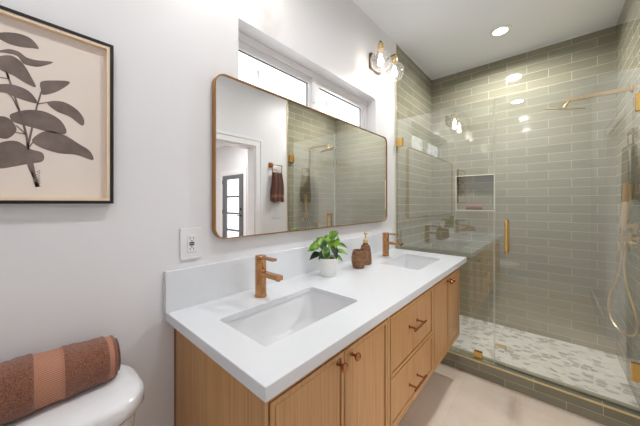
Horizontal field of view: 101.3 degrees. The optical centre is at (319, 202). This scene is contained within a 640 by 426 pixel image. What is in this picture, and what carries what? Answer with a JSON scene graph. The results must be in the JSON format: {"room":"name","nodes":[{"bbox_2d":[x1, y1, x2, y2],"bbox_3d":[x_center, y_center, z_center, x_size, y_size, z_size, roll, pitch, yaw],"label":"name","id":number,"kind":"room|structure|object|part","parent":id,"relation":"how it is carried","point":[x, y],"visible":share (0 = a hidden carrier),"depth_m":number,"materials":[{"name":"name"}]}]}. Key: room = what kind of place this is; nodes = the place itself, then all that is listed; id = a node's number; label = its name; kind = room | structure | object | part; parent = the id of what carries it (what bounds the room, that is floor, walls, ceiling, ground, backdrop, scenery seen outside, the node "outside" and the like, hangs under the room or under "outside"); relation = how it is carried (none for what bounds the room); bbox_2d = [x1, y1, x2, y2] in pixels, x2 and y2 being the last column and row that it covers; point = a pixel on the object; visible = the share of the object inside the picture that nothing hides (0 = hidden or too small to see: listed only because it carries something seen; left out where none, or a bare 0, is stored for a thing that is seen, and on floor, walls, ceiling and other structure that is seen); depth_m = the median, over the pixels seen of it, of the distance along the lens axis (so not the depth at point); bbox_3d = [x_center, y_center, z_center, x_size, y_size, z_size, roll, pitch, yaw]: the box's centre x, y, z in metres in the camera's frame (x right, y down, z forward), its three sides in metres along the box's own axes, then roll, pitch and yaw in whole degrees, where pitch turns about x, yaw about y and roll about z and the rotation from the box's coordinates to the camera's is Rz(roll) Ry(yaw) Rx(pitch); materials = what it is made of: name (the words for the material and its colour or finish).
{"room":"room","nodes":[
{"label":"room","id":0,"kind":"room"},
{"bbox_2d":[0,0,431,425],"bbox_3d":[0.002,-0.034,1.726,0.150,2.840,4.033,0,0,41],"label":"wall","id":1,"kind":"structure","parent":0,"point":[70,273],"depth_m":0.96,"materials":[{"name":"white paint"}]},
{"bbox_2d":[0,5,113,203],"bbox_3d":[-0.809,-0.248,0.685,0.026,0.503,0.429,0,0,41],"label":"framed print","id":2,"kind":"object","parent":1,"relation":"attached to","point":[57,82],"visible":1,"depth_m":0.74,"materials":[{"name":"black"}]},
{"bbox_2d":[180,227,201,259],"bbox_3d":[-0.508,0.161,1.038,0.010,0.123,0.084,0,0,41],"label":"wall outlet","id":3,"kind":"object","parent":1,"relation":"attached to","point":[190,238],"visible":1,"depth_m":1.03,"materials":[{"name":"white plastic"}]},
{"bbox_2d":[187,235,195,252],"bbox_3d":[-0.506,0.162,1.037,0.002,0.068,0.034,0,0,41],"label":"receptacle","id":4,"kind":"object","parent":3,"relation":"attached to","point":[191,239],"depth_m":1.03,"materials":[{"name":"white plastic"}]},
{"bbox_2d":[164,231,392,312],"bbox_3d":[0.038,0.330,1.652,0.019,0.152,1.836,0,0,41],"label":"backsplash","id":5,"kind":"structure","parent":1,"relation":"attached to","point":[186,287],"depth_m":1.16,"materials":[{"name":"white stone"}]},
{"bbox_2d":[212,74,386,238],"bbox_3d":[0.059,-0.196,1.667,0.028,0.705,1.522,0,0,41],"label":"wall mirror","id":6,"kind":"object","parent":1,"relation":"attached to","point":[280,164],"visible":1,"depth_m":1.38,"materials":[{"name":"gold metal"}]},
{"bbox_2d":[238,31,366,129],"bbox_3d":[-0.034,-0.702,1.736,0.062,0.285,1.250,0,0,41],"label":"window","id":7,"kind":"structure","parent":1,"relation":"in","point":[248,46],"depth_m":1.66,"materials":[{"name":"white plastic"}]},
{"bbox_3d":[-0.249,-0.698,1.500,0.025,0.218,0.553,0,0,41],"label":"sash","id":8,"kind":"part","parent":7,"relation":"part of","materials":[{"name":"white plastic"}]},
{"bbox_3d":[0.162,-0.698,1.956,0.025,0.218,0.600,0,0,41],"label":"sash","id":9,"kind":"part","parent":7,"relation":"part of","materials":[{"name":"white plastic"}]},
{"bbox_2d":[239,79,371,131],"bbox_3d":[0.010,-0.562,1.696,0.080,0.006,1.250,0,0,41],"label":"window sill","id":10,"kind":"structure","parent":1,"relation":"attached to","point":[239,79],"depth_m":1.46,"materials":[{"name":"white paint"}]},
{"bbox_2d":[174,267,459,425],"bbox_3d":[0.255,0.711,1.457,0.601,0.538,1.762,0,0,41],"label":"vanity cabinet","id":11,"kind":"object","parent":1,"relation":"attached to","point":[375,379],"visible":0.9,"depth_m":0.95,"materials":[{"name":"brown wood"}]},
{"bbox_3d":[-0.335,0.711,0.815,0.523,0.538,0.018,0,0,41],"label":"panel","id":12,"kind":"part","parent":11,"relation":"part of","materials":[{"name":"brown wood"}]},
{"bbox_3d":[-0.028,0.725,0.752,0.019,0.478,0.301,0,0,41],"label":"door","id":13,"kind":"part","parent":11,"relation":"part of","materials":[{"name":"brown wood"}]},
{"bbox_2d":[164,231,466,402],"bbox_3d":[0.257,0.347,1.459,0.602,0.187,1.836,0,0,41],"label":"countertop","id":14,"kind":"structure","parent":11,"relation":"on","point":[199,300],"depth_m":1.03,"materials":[{"name":"white stone"}]},
{"bbox_2d":[254,254,282,297],"bbox_3d":[-0.218,0.317,1.105,0.156,0.176,0.052,0,0,41],"label":"sink faucet","id":15,"kind":"object","parent":14,"relation":"on","point":[261,274],"visible":1,"depth_m":1.12,"materials":[{"name":"brown metal"}]},
{"bbox_3d":[-0.230,0.236,1.115,0.120,0.014,0.047,0,0,41],"label":"lever","id":16,"kind":"part","parent":15,"relation":"part of","materials":[{"name":"brown metal"}]},
{"bbox_3d":[-0.203,0.304,1.091,0.115,0.018,0.031,0,0,41],"label":"spout","id":17,"kind":"part","parent":15,"relation":"part of","materials":[{"name":"brown metal"}]},
{"bbox_2d":[225,291,352,345],"bbox_3d":[-0.096,0.513,1.000,0.308,0.174,0.513,0,0,41],"label":"undermount sink","id":18,"kind":"object","parent":14,"relation":"in","point":[267,326],"visible":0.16,"depth_m":1.14,"materials":[{"name":"white ceramic"}]},
{"bbox_2d":[307,231,347,276],"bbox_3d":[0.040,0.280,1.473,0.223,0.250,0.137,0,0,-3],"label":"potted plant","id":19,"kind":"object","parent":14,"relation":"on","point":[327,263],"visible":1,"depth_m":1.43,"materials":[{"name":"green plant"}]},
{"bbox_3d":[0.045,0.355,1.464,0.117,0.101,0.117,0,0,41],"label":"pot","id":20,"kind":"part","parent":19,"relation":"part of","materials":[{"name":"white ceramic"}]},
{"bbox_2d":[351,249,365,268],"bbox_3d":[0.240,0.350,1.637,0.091,0.110,0.091,0,0,41],"label":"tumbler","id":21,"kind":"object","parent":14,"relation":"on","point":[358,258],"visible":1,"depth_m":1.60,"materials":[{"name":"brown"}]},
{"bbox_2d":[360,232,371,264],"bbox_3d":[0.301,0.300,1.736,0.083,0.210,0.083,0,0,41],"label":"soap dispenser","id":22,"kind":"object","parent":14,"relation":"on","point":[365,246],"visible":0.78,"depth_m":1.71,"materials":[{"name":"orange glass"}]},
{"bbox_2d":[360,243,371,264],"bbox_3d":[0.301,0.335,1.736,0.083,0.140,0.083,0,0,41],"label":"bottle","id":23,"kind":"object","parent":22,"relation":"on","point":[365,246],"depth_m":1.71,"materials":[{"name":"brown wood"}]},
{"bbox_2d":[382,232,402,255],"bbox_3d":[0.540,0.317,1.966,0.156,0.176,0.052,0,0,41],"label":"sink faucet","id":24,"kind":"object","parent":14,"relation":"on","point":[386,242],"visible":1,"depth_m":1.98,"materials":[{"name":"brown metal"}]},
{"bbox_3d":[0.528,0.236,1.976,0.120,0.014,0.047,0,0,41],"label":"lever","id":25,"kind":"part","parent":24,"relation":"part of","materials":[{"name":"brown metal"}]},
{"bbox_3d":[0.555,0.304,1.952,0.115,0.018,0.031,0,0,41],"label":"spout","id":26,"kind":"part","parent":24,"relation":"part of","materials":[{"name":"brown metal"}]},
{"bbox_2d":[386,256,435,269],"bbox_3d":[0.636,0.513,1.829,0.309,0.174,0.475,0,0,41],"label":"undermount sink","id":27,"kind":"object","parent":14,"relation":"in","point":[405,262],"visible":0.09,"depth_m":2.02,"materials":[{"name":"white ceramic"}]},
{"bbox_3d":[0.070,0.514,0.824,0.034,0.029,0.029,0,0,41],"label":"knob","id":28,"kind":"part","parent":11,"relation":"part of","materials":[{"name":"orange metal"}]},
{"bbox_3d":[0.119,0.514,0.880,0.034,0.029,0.029,0,0,41],"label":"knob","id":29,"kind":"part","parent":11,"relation":"part of","materials":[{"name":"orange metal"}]},
{"bbox_3d":[0.444,0.711,1.290,0.019,0.538,1.762,0,0,41],"label":"frame","id":30,"kind":"part","parent":11,"relation":"part of","materials":[{"name":"brown wood"}]},
{"bbox_3d":[0.173,0.725,0.981,0.019,0.478,0.299,0,0,41],"label":"door","id":31,"kind":"part","parent":11,"relation":"part of","materials":[{"name":"brown wood"}]},
{"bbox_3d":[0.465,0.858,1.312,0.019,0.211,0.523,0,0,41],"label":"drawer","id":32,"kind":"part","parent":11,"relation":"part of","materials":[{"name":"brown wood"}]},
{"bbox_3d":[0.465,0.616,1.312,0.019,0.261,0.523,0,0,41],"label":"drawer","id":33,"kind":"part","parent":11,"relation":"part of","materials":[{"name":"brown wood"}]},
{"bbox_3d":[0.478,0.878,1.290,0.045,0.018,0.144,0,0,41],"label":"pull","id":34,"kind":"part","parent":11,"relation":"part of","materials":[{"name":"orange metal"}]},
{"bbox_3d":[0.477,0.598,1.288,0.045,0.018,0.144,0,0,41],"label":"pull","id":35,"kind":"part","parent":11,"relation":"part of","materials":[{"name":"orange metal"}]},
{"bbox_3d":[0.749,0.725,1.634,0.019,0.478,0.277,0,0,41],"label":"door","id":36,"kind":"part","parent":11,"relation":"part of","materials":[{"name":"brown wood"}]},
{"bbox_3d":[0.931,0.725,1.842,0.019,0.478,0.264,0,0,41],"label":"door","id":37,"kind":"part","parent":11,"relation":"part of","materials":[{"name":"brown wood"}]},
{"bbox_2d":[369,41,403,78],"bbox_3d":[0.507,-1.087,2.048,0.199,0.222,0.380,0,0,41],"label":"wall sconce","id":38,"kind":"object","parent":1,"relation":"attached to","point":[375,63],"visible":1,"depth_m":2.07,"materials":[{"name":"clear glass"}]},
{"bbox_3d":[0.442,-1.109,2.105,0.027,0.120,0.150,0,0,41],"label":"plate","id":39,"kind":"part","parent":38,"relation":"part of","materials":[{"name":"grey metal"}]},
{"bbox_2d":[377,42,383,50],"bbox_3d":[0.449,-1.156,1.946,0.048,0.052,0.048,0,0,41],"label":"socket","id":40,"kind":"object","parent":38,"relation":"attached to","point":[380,46],"depth_m":1.93,"materials":[{"name":"gold metal"}]},
{"bbox_3d":[0.449,-1.055,1.946,0.048,0.088,0.048,0,0,41],"label":"bulb","id":41,"kind":"part","parent":38,"relation":"part of","materials":[{"name":"white glass"}]},
{"bbox_2d":[391,55,397,63],"bbox_3d":[0.601,-1.156,2.118,0.048,0.052,0.048,0,0,41],"label":"socket","id":42,"kind":"object","parent":38,"relation":"attached to","point":[394,59],"depth_m":2.11,"materials":[{"name":"gold metal"}]},
{"bbox_3d":[0.601,-1.055,2.118,0.048,0.088,0.048,0,0,41],"label":"bulb","id":43,"kind":"part","parent":38,"relation":"part of","materials":[{"name":"white glass"}]},
{"bbox_2d":[395,43,395,247],"bbox_3d":[0.690,-0.134,2.399,0.012,2.640,0.004,0,0,41],"label":"trim","id":44,"kind":"structure","parent":1,"relation":"attached to","point":[395,43],"depth_m":2.40,"materials":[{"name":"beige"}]},
{"bbox_2d":[448,351,639,418],"bbox_3d":[1.225,1.177,1.893,1.484,0.005,0.016,0,0,41],"label":"trim","id":45,"kind":"structure","parent":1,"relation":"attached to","point":[526,378],"depth_m":1.67,"materials":[{"name":"brown metal"}]},
{"bbox_2d":[353,0,624,78],"bbox_3d":[2.441,-1.504,-0.264,6.440,0.100,4.270,0,0,41],"label":"ceiling","id":46,"kind":"structure","parent":0,"point":[442,37],"depth_m":2.15,"materials":[{"name":"white paint"}]},
{"bbox_2d":[489,25,511,36],"bbox_3d":[1.528,-1.451,2.225,0.160,0.006,0.160,0,0,41],"label":"recessed light","id":47,"kind":"object","parent":46,"relation":"in","point":[501,30],"visible":1,"depth_m":2.22,"materials":[{"name":"white paint"}]},
{"bbox_2d":[397,363,604,425],"bbox_3d":[2.494,1.336,-0.310,6.300,0.100,4.270,0,0,41],"label":"floor","id":48,"kind":"structure","parent":0,"point":[452,396],"depth_m":1.65,"materials":[{"name":"tile"}]},
{"bbox_2d":[0,364,143,425],"bbox_3d":[-0.520,0.901,0.458,0.740,0.770,0.474,0,0,41],"label":"toilet","id":49,"kind":"object","parent":48,"relation":"on","point":[115,402],"visible":0.78,"depth_m":0.67,"materials":[{"name":"white ceramic"}]},
{"bbox_2d":[0,335,120,424],"bbox_3d":[-0.749,0.443,0.629,0.152,0.144,0.425,0,0,41],"label":"rolled towel","id":50,"kind":"object","parent":49,"relation":"on","point":[29,383],"visible":1,"depth_m":0.66,"materials":[{"name":"brown fabric"}]},
{"bbox_3d":[-0.699,0.740,0.616,0.214,0.332,0.432,0,0,41],"label":"tank","id":51,"kind":"part","parent":49,"relation":"part of","materials":[{"name":"white ceramic"}]},
{"bbox_2d":[440,346,639,425],"bbox_3d":[1.260,1.232,1.933,1.484,0.108,0.119,0,0,41],"label":"shower curb","id":52,"kind":"object","parent":48,"relation":"on","point":[600,414],"visible":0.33,"depth_m":1.70,"materials":[{"name":"tile"}]},
{"bbox_2d":[396,138,482,359],"bbox_3d":[0.989,0.210,2.165,0.750,1.932,0.032,0,0,41],"label":"screen","id":53,"kind":"object","parent":52,"relation":"on","point":[478,354],"visible":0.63,"depth_m":1.99,"materials":[{"name":"clear glass"}]},
{"bbox_2d":[432,26,615,354],"bbox_3d":[1.914,-0.084,2.676,1.484,2.740,0.120,0,0,41],"label":"wall","id":54,"kind":"structure","parent":0,"point":[554,171],"depth_m":2.50,"materials":[{"name":"tile"}]},
{"bbox_2d":[465,204,482,209],"bbox_3d":[1.679,0.049,2.862,0.155,0.062,0.067,0,0,41],"label":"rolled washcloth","id":55,"kind":"object","parent":54,"relation":"in","point":[468,206],"visible":1,"depth_m":2.84,"materials":[{"name":"pink fabric"}]},
{"bbox_2d":[456,174,494,210],"bbox_3d":[1.659,-0.103,2.820,0.371,0.386,0.008,0,0,41],"label":"trim","id":56,"kind":"structure","parent":54,"relation":"attached to","point":[481,174],"depth_m":2.81,"materials":[{"name":"beige"}]},
{"bbox_2d":[396,25,615,79],"bbox_3d":[1.559,-1.451,2.273,1.463,0.006,0.954,0,0,41],"label":"trim","id":57,"kind":"structure","parent":54,"relation":"attached to","point":[613,25],"depth_m":2.57,"materials":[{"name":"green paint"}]},
{"bbox_2d":[452,315,638,406],"bbox_3d":[1.573,1.296,2.288,1.484,0.100,0.913,0,0,41],"label":"floor","id":58,"kind":"structure","parent":0,"point":[596,371],"depth_m":2.11,"materials":[{"name":"tile"}]},
{"bbox_2d":[494,343,506,349],"bbox_3d":[1.564,1.243,2.274,0.090,0.004,0.072,0,0,41],"label":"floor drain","id":59,"kind":"object","parent":58,"relation":"on","point":[495,344],"visible":1,"depth_m":2.26,"materials":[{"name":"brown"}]},
{"bbox_2d":[616,0,639,407],"bbox_3d":[2.100,-0.084,1.773,0.010,2.740,0.990,0,0,41],"label":"wall","id":60,"kind":"structure","parent":0,"point":[628,24],"depth_m":1.81,"materials":[{"name":"tile"}]},
{"bbox_2d":[495,92,639,412],"bbox_3d":[1.540,0.209,1.680,0.709,1.929,0.114,0,0,41],"label":"shower door","id":61,"kind":"structure","parent":60,"relation":"attached to","point":[634,366],"depth_m":1.54,"materials":[{"name":"clear glass"}]},
{"bbox_3d":[1.329,0.241,1.866,0.019,0.241,0.114,0,0,41],"label":"handle","id":62,"kind":"part","parent":61,"relation":"part of","materials":[{"name":"gold metal"}]},
{"bbox_2d":[544,84,633,109],"bbox_3d":[1.879,-0.714,1.864,0.442,0.122,0.225,0,0,41],"label":"shower","id":63,"kind":"object","parent":60,"relation":"attached to","point":[631,88],"visible":1,"depth_m":1.83,"materials":[{"name":"gold metal"}]},
{"bbox_3d":[1.918,-0.726,1.829,0.337,0.065,0.024,0,0,41],"label":"arm","id":64,"kind":"part","parent":63,"relation":"part of","materials":[{"name":"gold metal"}]},
{"bbox_2d":[607,184,638,336],"bbox_3d":[1.956,0.369,1.683,0.086,0.966,0.313,0,0,34],"label":"shower","id":65,"kind":"object","parent":60,"relation":"attached to","point":[628,189],"visible":1,"depth_m":1.64,"materials":[{"name":"gold metal"}]},
{"bbox_2d":[625,233,638,242],"bbox_3d":[1.934,0.219,1.628,0.050,0.057,0.044,0,0,41],"label":"wall outlet","id":66,"kind":"object","parent":65,"relation":"attached to","point":[628,236],"depth_m":1.62,"materials":[{"name":"gold metal"}]},
{"bbox_2d":[617,241,629,250],"bbox_3d":[2.097,0.296,1.818,0.056,0.080,0.060,0,0,41],"label":"shower valve","id":67,"kind":"object","parent":60,"relation":"attached to","point":[624,242],"visible":0.72,"depth_m":1.81,"materials":[{"name":"gold metal"}]},
{"bbox_3d":[1.210,-0.084,0.662,0.120,2.740,4.033,0,0,41],"label":"wall","id":68,"kind":"structure","parent":0,"visible":0},
{"bbox_3d":[1.625,-0.408,1.258,0.042,0.132,0.175,0,0,41],"label":"towel ring","id":69,"kind":"object","parent":68,"relation":"attached to","visible":0},
{"bbox_2d":[639,165,639,201],"bbox_3d":[1.618,-0.182,1.281,0.057,0.362,0.183,0,0,41],"label":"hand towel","id":70,"kind":"object","parent":69,"relation":"hanging from","point":[639,165],"visible":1,"depth_m":1.35,"materials":[{"name":"brown fabric"}]}
]}

